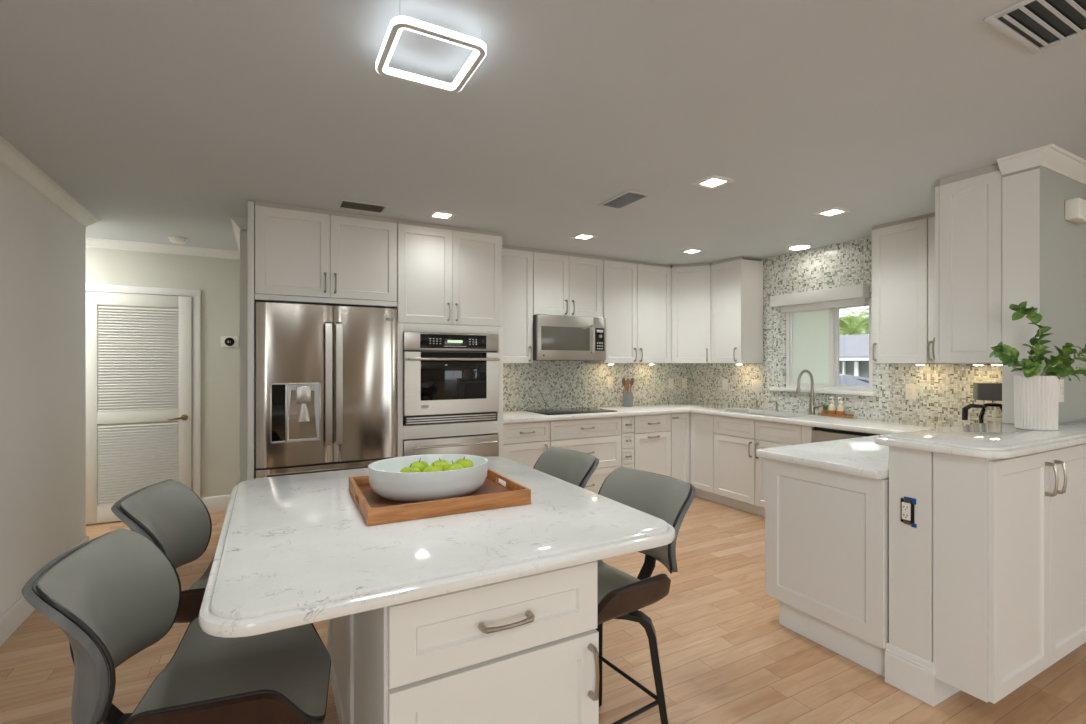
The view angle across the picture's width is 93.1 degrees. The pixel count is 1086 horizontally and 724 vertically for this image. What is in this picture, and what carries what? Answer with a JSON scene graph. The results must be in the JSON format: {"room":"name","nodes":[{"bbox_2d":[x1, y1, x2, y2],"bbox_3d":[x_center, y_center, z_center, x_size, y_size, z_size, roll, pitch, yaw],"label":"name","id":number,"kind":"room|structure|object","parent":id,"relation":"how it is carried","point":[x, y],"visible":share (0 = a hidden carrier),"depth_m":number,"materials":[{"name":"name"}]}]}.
{"room":"kitchen","nodes":[
{"label":"kitchen","id":0,"kind":"room"},
{"bbox_2d":[0,163,85,615],"bbox_3d":[-0.194,0.160,-2.228,0.145,2.440,13.460,0,0,-28],"label":"wall","id":1,"kind":"structure","parent":0,"point":[43,247],"depth_m":2.97,"materials":[{"name":"grey paint"}]},
{"bbox_2d":[0,535,88,645],"bbox_3d":[-0.238,1.314,-2.130,0.161,0.132,13.276,0,0,-28],"label":"baseboard","id":2,"kind":"structure","parent":1,"relation":"attached to","point":[20,610],"depth_m":2.65,"materials":[{"name":"white paint"}]},
{"bbox_2d":[0,135,99,226],"bbox_3d":[-0.228,-1.024,-2.096,0.210,0.071,13.326,0,0,-28],"label":"crown molding","id":3,"kind":"structure","parent":1,"relation":"attached to","point":[10,157],"depth_m":2.91,"materials":[{"name":"white paint"}]},
{"bbox_2d":[86,247,239,524],"bbox_3d":[-3.935,0.160,4.440,2.680,2.440,0.150,0,0,-28],"label":"wall","id":4,"kind":"structure","parent":0,"point":[218,279],"depth_m":4.80,"materials":[{"name":"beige paint"}]},
{"bbox_2d":[86,284,200,524],"bbox_3d":[-3.550,0.352,4.510,0.905,2.055,0.090,0,0,-28],"label":"door","id":5,"kind":"structure","parent":4,"relation":"in","point":[143,352],"depth_m":4.53,"materials":[{"name":"white paint"}]},
{"bbox_2d":[86,237,239,259],"bbox_3d":[-3.860,-1.024,4.358,2.334,0.071,0.066,0,0,-28],"label":"crown molding","id":6,"kind":"structure","parent":4,"relation":"attached to","point":[90,242],"depth_m":4.59,"materials":[{"name":"white paint"}]},
{"bbox_2d":[201,495,230,510],"bbox_3d":[-3.007,1.314,4.846,0.369,0.132,0.016,0,0,-28],"label":"baseboard","id":7,"kind":"structure","parent":4,"relation":"attached to","point":[213,503],"depth_m":4.81,"materials":[{"name":"white paint"}]},
{"bbox_2d":[221,336,238,346],"bbox_3d":[-2.963,-0.200,4.860,0.146,0.104,0.032,0,0,-28],"label":"thermostat","id":8,"kind":"object","parent":4,"relation":"attached to","point":[226,341],"visible":1,"depth_m":4.85,"materials":[{"name":"white plastic"}]},
{"bbox_2d":[256,332,690,468],"bbox_3d":[-0.214,0.160,5.143,4.720,2.440,0.140,0,0,-28],"label":"wall","id":9,"kind":"structure","parent":0,"point":[537,384],"depth_m":5.43,"materials":[{"name":"tile"}]},
{"bbox_2d":[502,245,532,362],"bbox_3d":[-0.365,-0.528,4.770,0.474,1.061,0.365,0,0,-28],"label":"upper cabinet","id":10,"kind":"object","parent":9,"relation":"attached to","point":[517,262],"visible":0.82,"depth_m":4.69,"materials":[{"name":"white paint"}]},
{"bbox_2d":[533,249,601,317],"bbox_3d":[0.182,-0.753,5.064,0.766,0.611,0.365,0,0,-28],"label":"upper cabinet","id":11,"kind":"object","parent":9,"relation":"attached to","point":[564,284],"visible":0.9,"depth_m":4.92,"materials":[{"name":"white paint"}]},
{"bbox_2d":[533,315,605,360],"bbox_3d":[0.202,-0.234,5.025,0.756,0.420,0.452,0,0,-28],"label":"microwave","id":12,"kind":"object","parent":11,"relation":"attached to","point":[555,338],"visible":0.98,"depth_m":4.85,"materials":[{"name":"grey metal"}]},
{"bbox_2d":[608,377,612,387],"bbox_3d":[0.733,0.215,5.568,0.074,0.118,0.009,0,0,-28],"label":"wall outlet","id":13,"kind":"object","parent":9,"relation":"attached to","point":[610,379],"visible":1,"depth_m":5.56,"materials":[{"name":"white plastic"}]},
{"bbox_2d":[584,257,670,362],"bbox_3d":[0.920,-0.528,5.462,0.905,1.061,0.365,0,0,-28],"label":"upper cabinet","id":14,"kind":"object","parent":9,"relation":"attached to","point":[636,295],"visible":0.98,"depth_m":5.33,"materials":[{"name":"white paint"}]},
{"bbox_2d":[669,379,673,388],"bbox_3d":[1.492,0.240,5.977,0.074,0.118,0.008,0,0,-28],"label":"light switch","id":15,"kind":"object","parent":9,"relation":"attached to","point":[671,381],"visible":1,"depth_m":5.97,"materials":[{"name":"white plastic"}]},
{"bbox_2d":[682,378,686,387],"bbox_3d":[1.671,0.240,6.073,0.074,0.118,0.009,0,0,-28],"label":"wall outlet","id":16,"kind":"object","parent":9,"relation":"attached to","point":[684,380],"visible":1,"depth_m":6.07,"materials":[{"name":"white plastic"}]},
{"bbox_2d":[0,0,1085,267],"bbox_3d":[2.589,-1.120,-0.168,9.800,0.120,14.450,0,0,-28],"label":"ceiling","id":17,"kind":"structure","parent":0,"point":[162,119],"depth_m":2.17,"materials":[{"name":"paint"}]},
{"bbox_2d":[168,236,186,243],"bbox_3d":[-3.094,-1.037,4.354,0.136,0.046,0.136,0,0,-28],"label":"smoke detector","id":18,"kind":"object","parent":17,"relation":"attached to","point":[174,239],"visible":1,"depth_m":4.31,"materials":[{"name":"white plastic"}]},
{"bbox_2d":[336,199,388,213],"bbox_3d":[-1.218,-1.056,3.469,0.310,0.008,0.200,0,0,-28],"label":"ceiling vent","id":19,"kind":"object","parent":17,"relation":"in","point":[343,203],"visible":1,"depth_m":3.46,"materials":[{"name":"metal"}]},
{"bbox_2d":[376,0,486,92],"bbox_3d":[-0.371,-1.022,1.685,0.300,0.074,0.320,0,0,-28],"label":"ceiling light","id":20,"kind":"object","parent":17,"relation":"attached to","point":[399,23],"visible":1,"depth_m":1.63,"materials":[{"name":"white plastic"}]},
{"bbox_2d":[427,210,456,219],"bbox_3d":[-0.724,-1.057,3.681,0.172,0.006,0.172,0,0,-28],"label":"recessed light","id":21,"kind":"object","parent":17,"relation":"in","point":[434,214],"visible":1,"depth_m":3.67,"materials":[{"name":"white plastic"}]},
{"bbox_2d":[570,233,597,239],"bbox_3d":[0.343,-1.057,4.306,0.172,0.006,0.172,0,0,-28],"label":"recessed light","id":22,"kind":"object","parent":17,"relation":"in","point":[581,236],"visible":1,"depth_m":4.29,"materials":[{"name":"white"}]},
{"bbox_2d":[597,190,651,209],"bbox_3d":[0.525,-1.056,3.338,0.190,0.008,0.340,0,0,-28],"label":"ceiling vent","id":23,"kind":"object","parent":17,"relation":"in","point":[627,198],"visible":1,"depth_m":3.33,"materials":[{"name":"metal"}]},
{"bbox_2d":[680,248,704,253],"bbox_3d":[1.410,-1.057,4.865,0.172,0.006,0.172,0,0,-28],"label":"recessed light","id":24,"kind":"object","parent":17,"relation":"in","point":[688,251],"visible":1,"depth_m":4.86,"materials":[{"name":"white"}]},
{"bbox_2d":[691,175,734,188],"bbox_3d":[0.996,-1.057,3.010,0.172,0.006,0.172,0,0,-28],"label":"recessed light","id":25,"kind":"object","parent":17,"relation":"in","point":[714,181],"visible":1,"depth_m":3.00,"materials":[{"name":"white paint"}]},
{"bbox_2d":[788,243,811,249],"bbox_3d":[2.314,-1.047,4.636,0.196,0.024,0.196,0,0,-28],"label":"recessed light","id":26,"kind":"object","parent":17,"relation":"in","point":[799,246],"visible":1,"depth_m":4.59,"materials":[{"name":"white paint"}]},
{"bbox_2d":[813,207,850,216],"bbox_3d":[2.029,-1.057,3.608,0.172,0.006,0.172,0,0,-28],"label":"recessed light","id":27,"kind":"object","parent":17,"relation":"in","point":[833,211],"visible":1,"depth_m":3.60,"materials":[{"name":"white"}]},
{"bbox_2d":[984,0,1085,53],"bbox_3d":[1.601,-1.056,1.509,0.360,0.008,0.360,0,0,-28],"label":"ceiling vent","id":28,"kind":"object","parent":17,"relation":"in","point":[1047,24],"visible":1,"depth_m":1.59,"materials":[{"name":"metal"}]},
{"bbox_2d":[0,496,1085,723],"bbox_3d":[2.589,1.440,-0.168,9.800,0.120,14.450,0,0,-28],"label":"floor","id":29,"kind":"structure","parent":0,"point":[726,656],"depth_m":2.35,"materials":[{"name":"brown wood"}]},
{"bbox_2d":[111,479,213,622],"bbox_3d":[-1.106,0.903,1.790,0.562,0.952,0.461,0,0,-16],"label":"bar stool","id":30,"kind":"object","parent":29,"relation":"on","point":[168,513],"visible":0.31,"depth_m":1.79,"materials":[{"name":"grey leather"}]},
{"bbox_2d":[22,528,330,723],"bbox_3d":[-0.821,0.903,1.240,0.562,0.952,0.461,0,0,-19],"label":"bar stool","id":31,"kind":"object","parent":29,"relation":"on","point":[114,595],"visible":0.94,"depth_m":1.23,"materials":[{"name":"grey leather"}]},
{"bbox_2d":[247,201,255,479],"bbox_3d":[-2.024,0.165,3.573,0.038,2.430,0.550,0,0,-28],"label":"panel","id":32,"kind":"object","parent":29,"relation":"on","point":[251,306],"visible":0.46,"depth_m":3.33,"materials":[{"name":"white paint"}]},
{"bbox_2d":[256,302,397,477],"bbox_3d":[-1.612,0.477,3.824,0.906,1.745,0.778,0,0,-28],"label":"refrigerator","id":33,"kind":"object","parent":29,"relation":"on","point":[327,376],"visible":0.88,"depth_m":3.49,"materials":[{"name":"grey metal"}]},
{"bbox_2d":[255,201,396,308],"bbox_3d":[-1.632,-0.737,3.857,0.916,0.644,0.740,0,0,-28],"label":"wall cabinet","id":34,"kind":"object","parent":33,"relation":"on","point":[303,255],"visible":0.97,"depth_m":3.55,"materials":[{"name":"white paint"}]},
{"bbox_2d":[393,220,502,456],"bbox_3d":[-0.845,0.160,4.261,0.848,2.438,0.775,0,0,-28],"label":"tall cabinet","id":35,"kind":"object","parent":29,"relation":"on","point":[449,279],"depth_m":3.97,"materials":[{"name":"white paint"}]},
{"bbox_2d":[403,332,499,424],"bbox_3d":[-0.811,0.117,4.186,0.755,0.693,0.639,0,0,-28],"label":"wall oven","id":36,"kind":"object","parent":35,"relation":"in","point":[448,377],"visible":1,"depth_m":3.94,"materials":[{"name":"grey metal"}]},
{"bbox_2d":[328,561,598,723],"bbox_3d":[-0.366,0.944,1.749,0.558,0.872,1.222,0,0,-28],"label":"base cabinet","id":37,"kind":"object","parent":29,"relation":"on","point":[522,650],"visible":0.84,"depth_m":1.26,"materials":[{"name":"white paint"}]},
{"bbox_2d":[199,457,674,637],"bbox_3d":[-0.410,0.486,1.761,1.177,0.040,1.320,0,0,-28],"label":"countertop","id":38,"kind":"structure","parent":37,"relation":"on","point":[291,551],"depth_m":1.31,"materials":[{"name":"white stone"}]},
{"bbox_2d":[349,468,530,525],"bbox_3d":[-0.376,0.442,1.791,0.516,0.048,0.470,0,0,-27],"label":"serving tray","id":39,"kind":"object","parent":38,"relation":"on","point":[375,509],"visible":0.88,"depth_m":1.62,"materials":[{"name":"brown wood"}]},
{"bbox_2d":[368,454,487,500],"bbox_3d":[-0.397,0.401,1.802,0.410,0.104,0.330,0,0,-20],"label":"fruit bowl","id":40,"kind":"object","parent":39,"relation":"on","point":[386,480],"visible":0.93,"depth_m":1.67,"materials":[{"name":"white ceramic"}]},
{"bbox_2d":[400,463,419,471],"bbox_3d":[-0.450,0.377,1.739,0.073,0.072,0.073,0,0,45],"label":"apple","id":41,"kind":"object","parent":40,"relation":"in","point":[410,468],"visible":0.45,"depth_m":1.72,"materials":[{"name":"green food"}]},
{"bbox_2d":[411,458,428,471],"bbox_3d":[-0.438,0.375,1.822,0.073,0.072,0.073,0,0,16],"label":"apple","id":42,"kind":"object","parent":40,"relation":"in","point":[421,465],"visible":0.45,"depth_m":1.80,"materials":[{"name":"green food"}]},
{"bbox_2d":[423,462,442,471],"bbox_3d":[-0.374,0.377,1.754,0.073,0.072,0.073,0,0,-13],"label":"apple","id":43,"kind":"object","parent":40,"relation":"in","point":[433,468],"visible":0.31,"depth_m":1.74,"materials":[{"name":"green food"}]},
{"bbox_2d":[431,458,448,468],"bbox_3d":[-0.370,0.377,1.851,0.073,0.072,0.073,0,0,12],"label":"apple","id":44,"kind":"object","parent":40,"relation":"in","point":[442,463],"visible":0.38,"depth_m":1.83,"materials":[{"name":"green food"}]},
{"bbox_2d":[443,461,462,470],"bbox_3d":[-0.313,0.377,1.796,0.073,0.072,0.073,0,0,26],"label":"apple","id":45,"kind":"object","parent":40,"relation":"in","point":[451,466],"visible":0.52,"depth_m":1.78,"materials":[{"name":"green food"}]},
{"bbox_2d":[455,456,473,467],"bbox_3d":[-0.288,0.375,1.869,0.073,0.072,0.073,0,0,-45],"label":"apple","id":46,"kind":"object","parent":40,"relation":"in","point":[466,463],"visible":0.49,"depth_m":1.85,"materials":[{"name":"green food"}]},
{"bbox_2d":[503,421,549,467],"bbox_3d":[-0.288,0.944,4.649,0.496,0.872,0.640,0,0,-28],"label":"base cabinet","id":47,"kind":"object","parent":29,"relation":"on","point":[523,443],"visible":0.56,"depth_m":4.41,"materials":[{"name":"white paint"}]},
{"bbox_2d":[533,447,598,488],"bbox_3d":[-0.054,0.903,2.360,0.562,0.952,0.461,0,0,-31],"label":"bar stool","id":48,"kind":"object","parent":29,"relation":"on","point":[576,468],"visible":0.13,"depth_m":2.48,"materials":[{"name":"grey leather"}]},
{"bbox_2d":[549,417,620,493],"bbox_3d":[0.274,0.944,4.952,0.776,0.872,0.640,0,0,-28],"label":"base cabinet","id":49,"kind":"object","parent":29,"relation":"on","point":[600,438],"visible":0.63,"depth_m":4.75,"materials":[{"name":"white paint"}]},
{"bbox_2d":[620,416,633,468],"bbox_3d":[0.683,0.944,5.173,0.151,0.872,0.640,0,0,-28],"label":"base cabinet","id":50,"kind":"object","parent":29,"relation":"on","point":[627,422],"visible":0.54,"depth_m":4.93,"materials":[{"name":"white paint"}]},
{"bbox_2d":[596,467,694,723],"bbox_3d":[0.231,0.903,1.842,0.562,0.952,0.461,0,0,-34],"label":"bar stool","id":51,"kind":"object","parent":29,"relation":"on","point":[620,595],"visible":0.51,"depth_m":1.81,"materials":[{"name":"grey leather"}]},
{"bbox_2d":[633,414,670,476],"bbox_3d":[0.956,0.944,5.319,0.463,0.872,0.640,0,0,-28],"label":"base cabinet","id":52,"kind":"object","parent":29,"relation":"on","point":[652,433],"visible":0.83,"depth_m":5.08,"materials":[{"name":"white paint"}]},
{"bbox_2d":[671,413,718,502],"bbox_3d":[1.602,0.944,5.507,0.850,0.872,0.910,0,0,-28],"label":"base cabinet","id":53,"kind":"object","parent":29,"relation":"on","point":[692,434],"visible":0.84,"depth_m":5.22,"materials":[{"name":"white paint"}]},
{"bbox_2d":[503,402,953,479],"bbox_3d":[1.332,0.486,4.020,2.753,0.040,3.293,0,0,-28],"label":"countertop","id":54,"kind":"structure","parent":53,"relation":"on","point":[860,456],"depth_m":3.77,"materials":[{"name":"white stone"}]},
{"bbox_2d":[524,407,616,414],"bbox_3d":[0.261,0.462,4.968,0.756,0.008,0.500,0,0,-28],"label":"cooktop","id":55,"kind":"object","parent":54,"relation":"in","point":[579,410],"visible":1,"depth_m":4.96,"materials":[{"name":"black glass"}]},
{"bbox_2d":[623,392,632,406],"bbox_3d":[0.908,0.391,5.486,0.102,0.150,0.102,0,0,-28],"label":"utensil crock","id":56,"kind":"object","parent":54,"relation":"on","point":[627,397],"visible":0.97,"depth_m":5.44,"materials":[{"name":"white ceramic"}]},
{"bbox_2d":[622,378,626,392],"bbox_3d":[0.878,0.307,5.477,0.095,0.297,0.016,0,0,-28],"label":"spoon","id":57,"kind":"object","parent":56,"relation":"in","point":[623,379],"visible":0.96,"depth_m":5.46,"materials":[{"name":"grey metal"}]},
{"bbox_2d":[629,378,633,392],"bbox_3d":[0.937,0.306,5.493,0.090,0.298,0.016,0,0,-28],"label":"spoon","id":58,"kind":"object","parent":56,"relation":"in","point":[632,379],"visible":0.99,"depth_m":5.49,"materials":[{"name":"grey metal"}]},
{"bbox_2d":[747,413,785,417],"bbox_3d":[2.078,0.592,4.799,0.430,0.168,0.740,0,0,-28],"label":"sink","id":59,"kind":"object","parent":54,"relation":"in","point":[747,413],"visible":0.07,"depth_m":5.02,"materials":[{"name":"silver metal"}]},
{"bbox_2d":[795,370,822,414],"bbox_3d":[2.381,0.262,4.597,0.252,0.406,0.132,0,0,-28],"label":"faucet","id":60,"kind":"object","parent":54,"relation":"on","point":[813,407],"visible":1,"depth_m":4.65,"materials":[{"name":"silver metal"}]},
{"bbox_2d":[818,413,853,417],"bbox_3d":[2.559,0.455,4.496,0.110,0.022,0.250,0,0,-28],"label":"soap tray","id":61,"kind":"object","parent":54,"relation":"on","point":[821,414],"visible":0.93,"depth_m":4.45,"materials":[{"name":"brown wood"}]},
{"bbox_2d":[822,404,827,413],"bbox_3d":[2.515,0.401,4.578,0.050,0.109,0.050,0,0,-28],"label":"plant","id":62,"kind":"object","parent":61,"relation":"on","point":[825,408],"visible":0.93,"depth_m":4.56,"materials":[{"name":"green plant"}]},
{"bbox_2d":[828,397,835,413],"bbox_3d":[2.543,0.375,4.521,0.063,0.161,0.063,0,0,17],"label":"soap bottle","id":63,"kind":"object","parent":61,"relation":"on","point":[832,408],"visible":0.86,"depth_m":4.50,"materials":[{"name":"plastic"}]},
{"bbox_2d":[837,397,844,414],"bbox_3d":[2.578,0.375,4.455,0.063,0.161,0.063,0,0,17],"label":"soap bottle","id":64,"kind":"object","parent":61,"relation":"on","point":[840,408],"visible":0.89,"depth_m":4.44,"materials":[{"name":"plastic"}]},
{"bbox_2d":[962,382,1001,423],"bbox_3d":[2.945,0.298,3.356,0.326,0.335,0.220,0,0,32],"label":"coffee maker","id":65,"kind":"object","parent":54,"relation":"on","point":[987,391],"visible":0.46,"depth_m":3.31,"materials":[{"name":"grey plastic"}]},
{"bbox_2d":[714,415,812,516],"bbox_3d":[2.153,0.944,4.704,0.630,0.871,1.024,0,0,-28],"label":"base cabinet","id":66,"kind":"object","parent":29,"relation":"on","point":[739,474],"depth_m":4.70,"materials":[{"name":"white paint"}]},
{"bbox_2d":[765,459,888,676],"bbox_3d":[1.965,0.944,2.831,1.440,0.872,0.602,0,0,-28],"label":"base cabinet","id":67,"kind":"object","parent":29,"relation":"on","point":[827,532],"visible":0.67,"depth_m":2.44,"materials":[{"name":"white paint"}]},
{"bbox_2d":[812,427,878,442],"bbox_3d":[2.547,0.946,3.991,0.570,0.868,0.596,0,0,-28],"label":"dishwasher","id":68,"kind":"object","parent":29,"relation":"on","point":[819,434],"visible":0.18,"depth_m":3.98,"materials":[{"name":"silver metal"}]},
{"bbox_2d":[933,443,1085,703],"bbox_3d":[2.105,0.869,2.232,1.059,1.022,0.238,0,0,-28],"label":"bar cabinet","id":69,"kind":"object","parent":29,"relation":"on","point":[1009,534],"visible":0.95,"depth_m":2.04,"materials":[{"name":"white paint"}]},
{"bbox_2d":[875,421,1085,458],"bbox_3d":[2.542,0.335,2.593,2.265,0.040,0.445,0,0,-28],"label":"countertop","id":70,"kind":"structure","parent":69,"relation":"on","point":[989,440],"depth_m":2.16,"materials":[{"name":"white stone"}]},
{"bbox_2d":[989,301,1085,430],"bbox_3d":[2.399,0.012,2.445,0.526,0.605,0.198,0,0,6],"label":"potted plant","id":71,"kind":"object","parent":70,"relation":"on","point":[1036,397],"visible":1,"depth_m":2.42,"materials":[{"name":"green plant"}]},
{"bbox_2d":[889,165,1085,661],"bbox_3d":[3.618,0.160,3.274,4.725,2.440,0.165,0,0,-28],"label":"wall","id":72,"kind":"structure","parent":0,"point":[1062,241],"depth_m":2.57,"materials":[{"name":"grey paint"}]},
{"bbox_2d":[691,236,1001,429],"bbox_3d":[2.615,0.160,4.699,0.140,2.440,3.315,0,0,-28],"label":"backsplash","id":73,"kind":"structure","parent":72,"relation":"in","point":[942,389],"depth_m":4.57,"materials":[{"name":"tile"}]},
{"bbox_2d":[671,263,710,362],"bbox_3d":[1.646,-0.528,5.705,0.602,1.061,0.624,0,0,-28],"label":"upper cabinet","id":74,"kind":"object","parent":73,"relation":"attached to","point":[690,283],"visible":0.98,"depth_m":5.49,"materials":[{"name":"white paint"}]},
{"bbox_2d":[722,379,727,389],"bbox_3d":[2.007,0.235,5.669,0.008,0.118,0.074,0,0,-28],"label":"light switch","id":75,"kind":"object","parent":73,"relation":"attached to","point":[724,381],"visible":1,"depth_m":5.66,"materials":[{"name":"white plastic"}]},
{"bbox_2d":[711,256,762,362],"bbox_3d":[1.989,-0.528,5.319,0.365,1.061,0.392,0,0,-28],"label":"upper cabinet","id":76,"kind":"object","parent":73,"relation":"attached to","point":[737,282],"visible":1,"depth_m":5.19,"materials":[{"name":"white paint"}]},
{"bbox_2d":[752,380,761,390],"bbox_3d":[2.204,0.232,5.304,0.008,0.118,0.120,0,0,-28],"label":"double switch","id":77,"kind":"object","parent":73,"relation":"attached to","point":[756,384],"visible":1,"depth_m":5.30,"materials":[{"name":"white plastic"}]},
{"bbox_2d":[770,284,868,311],"bbox_3d":[2.487,-0.577,4.686,0.094,0.163,0.894,0,0,-28],"label":"roller shade","id":78,"kind":"object","parent":73,"relation":"attached to","point":[851,295],"visible":1,"depth_m":4.61,"materials":[{"name":"white fabric"}]},
{"bbox_2d":[770,298,875,395],"bbox_3d":[2.552,-0.138,4.716,0.135,0.821,0.995,0,0,-28],"label":"window","id":79,"kind":"structure","parent":73,"relation":"attached to","point":[812,336],"depth_m":4.75,"materials":[{"name":"white paint"}]},
{"bbox_2d":[872,214,928,362],"bbox_3d":[2.761,-0.528,3.884,0.365,1.061,0.385,0,0,-28],"label":"upper cabinet","id":80,"kind":"object","parent":73,"relation":"attached to","point":[899,248],"visible":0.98,"depth_m":3.81,"materials":[{"name":"white paint"}]},
{"bbox_2d":[906,384,915,398],"bbox_3d":[2.887,0.225,4.036,0.009,0.118,0.074,0,0,-28],"label":"wall outlet","id":81,"kind":"object","parent":73,"relation":"attached to","point":[910,388],"visible":1,"depth_m":4.03,"materials":[{"name":"white plastic"}]},
{"bbox_2d":[908,387,912,395],"bbox_3d":[2.884,0.225,4.035,0.003,0.066,0.032,0,0,-28],"label":"receptacle","id":82,"kind":"object","parent":81,"relation":"attached to","point":[910,389],"depth_m":4.03,"materials":[{"name":"grey plastic"}]},
{"bbox_2d":[928,213,934,362],"bbox_3d":[2.941,-0.528,3.551,0.365,1.061,0.369,0,0,-28],"label":"upper cabinet","id":83,"kind":"object","parent":73,"relation":"attached to","point":[931,220],"visible":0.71,"depth_m":3.62,"materials":[{"name":"white paint"}]},
{"bbox_2d":[901,496,916,527],"bbox_3d":[1.530,0.623,2.154,0.012,0.120,0.062,0,0,-28],"label":"outlet","id":84,"kind":"object","parent":72,"relation":"attached to","point":[908,504],"visible":1,"depth_m":2.15,"materials":[{"name":"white plastic"}]},
{"bbox_2d":[902,502,910,520],"bbox_3d":[1.526,0.623,2.159,0.009,0.072,0.032,0,0,-28],"label":"receptacle","id":85,"kind":"object","parent":84,"relation":"attached to","point":[906,506],"depth_m":2.15,"materials":[{"name":"grey plastic"}]},
{"bbox_2d":[885,643,959,706],"bbox_3d":[1.639,1.297,2.207,0.261,0.166,0.184,0,0,-28],"label":"baseboard","id":86,"kind":"structure","parent":72,"relation":"attached to","point":[914,675],"depth_m":2.13,"materials":[{"name":"white paint"}]},
{"bbox_2d":[932,164,1001,362],"bbox_3d":[2.643,-0.530,3.026,0.700,1.057,0.349,0,0,-28],"label":"upper cabinet","id":87,"kind":"object","parent":72,"relation":"attached to","point":[968,205],"visible":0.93,"depth_m":2.84,"materials":[{"name":"white paint"}]},
{"bbox_2d":[1002,168,1039,423],"bbox_3d":[2.449,-0.330,2.637,0.006,1.288,0.147,0,0,-28],"label":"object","id":88,"kind":"structure","parent":72,"relation":"attached to","point":[1020,191],"depth_m":2.64,"materials":[{"name":"white paint"}]},
{"bbox_2d":[996,144,1085,184],"bbox_3d":[4.019,-1.024,3.445,3.656,0.071,0.216,0,0,-28],"label":"crown molding","id":89,"kind":"structure","parent":72,"relation":"attached to","point":[1052,157],"depth_m":2.62,"materials":[{"name":"white paint"}]},
{"bbox_2d":[1059,379,1063,401],"bbox_3d":[2.706,0.145,2.684,0.074,0.118,0.009,0,0,-28],"label":"wall outlet","id":90,"kind":"object","parent":72,"relation":"attached to","point":[1061,382],"visible":0.83,"depth_m":2.68,"materials":[{"name":"white plastic"}]},
{"bbox_2d":[1065,198,1085,223],"bbox_3d":[2.852,-0.807,2.735,0.185,0.105,0.056,0,0,-28],"label":"door chime","id":91,"kind":"object","parent":72,"relation":"attached to","point":[1075,209],"visible":1,"depth_m":2.69,"materials":[{"name":"white plastic"}]},
{"bbox_2d":[1080,202,1085,215],"bbox_3d":[2.865,-0.807,2.711,0.155,0.065,0.001,0,0,-28],"label":"grille","id":92,"kind":"object","parent":91,"relation":"attached to","point":[1082,204],"depth_m":2.69,"materials":[{"name":"white paint"}]},
{"bbox_3d":[-2.515,0.160,4.376,0.050,2.440,1.290,0,0,-28],"label":"wall","id":93,"kind":"structure","parent":0,"visible":0},
{"bbox_2d":[230,216,246,251],"bbox_3d":[-2.506,-1.024,4.292,0.118,0.071,1.266,0,0,-28],"label":"crown molding","id":94,"kind":"structure","parent":93,"relation":"attached to","point":[238,223],"depth_m":3.79,"materials":[{"name":"white paint"}]},
{"bbox_2d":[240,231,246,482],"bbox_3d":[-2.207,0.203,3.800,0.060,2.354,0.014,0,0,-28],"label":"trim","id":95,"kind":"structure","parent":93,"relation":"attached to","point":[243,234],"depth_m":3.79,"materials":[{"name":"white paint"}]},
{"label":"outside","id":96,"kind":"structure","parent":0,"visible":0},
{"bbox_3d":[28.741,1.930,46.709,85.100,0.100,105.000,0,0,-28],"label":"ground","id":97,"kind":"structure","parent":96,"visible":0},
{"bbox_2d":[839,316,866,334],"bbox_3d":[28.974,-1.407,50.324,4.442,6.610,5.087,0,0,7],"label":"palm tree","id":98,"kind":"object","parent":97,"relation":"on","point":[856,317],"visible":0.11,"depth_m":49.23,"materials":[{"name":"green plant"}]},
{"bbox_2d":[839,334,868,378],"bbox_3d":[16.662,0.205,26.008,7.200,3.350,19.000,0,0,-28],"label":"house","id":99,"kind":"structure","parent":97,"relation":"on","point":[853,349],"depth_m":24.18,"materials":[{"name":"white paint"}]},
{"bbox_2d":[839,314,868,335],"bbox_3d":[21.898,-0.777,36.798,5.494,5.363,4.991,0,0,17],"label":"palm tree","id":100,"kind":"object","parent":97,"relation":"on","point":[847,322],"visible":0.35,"depth_m":36.36,"materials":[{"name":"green plant"}]},
{"bbox_2d":[840,307,868,331],"bbox_3d":[37.964,-2.467,62.211,4.494,8.721,5.069,0,0,-28],"label":"palm tree","id":101,"kind":"object","parent":97,"relation":"on","point":[846,309],"visible":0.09,"depth_m":61.96,"materials":[{"name":"green plant"}]},
{"bbox_2d":[843,309,868,334],"bbox_3d":[27.601,-1.317,43.041,5.472,6.433,5.013,0,0,-28],"label":"palm tree","id":102,"kind":"object","parent":97,"relation":"on","point":[864,327],"visible":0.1,"depth_m":43.42,"materials":[{"name":"green plant"}]},
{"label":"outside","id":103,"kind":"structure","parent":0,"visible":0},
{"bbox_3d":[7.857,1.869,21.267,10.000,0.019,50.000,0,0,-28],"label":"road","id":104,"kind":"object","parent":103,"visible":0},
{"bbox_2d":[839,374,868,385],"bbox_3d":[10.434,1.114,17.998,4.402,1.489,1.800,0,0,0],"label":"car","id":105,"kind":"object","parent":104,"relation":"on","point":[844,379],"visible":0.02,"depth_m":17.26,"materials":[{"name":"silver metal"}]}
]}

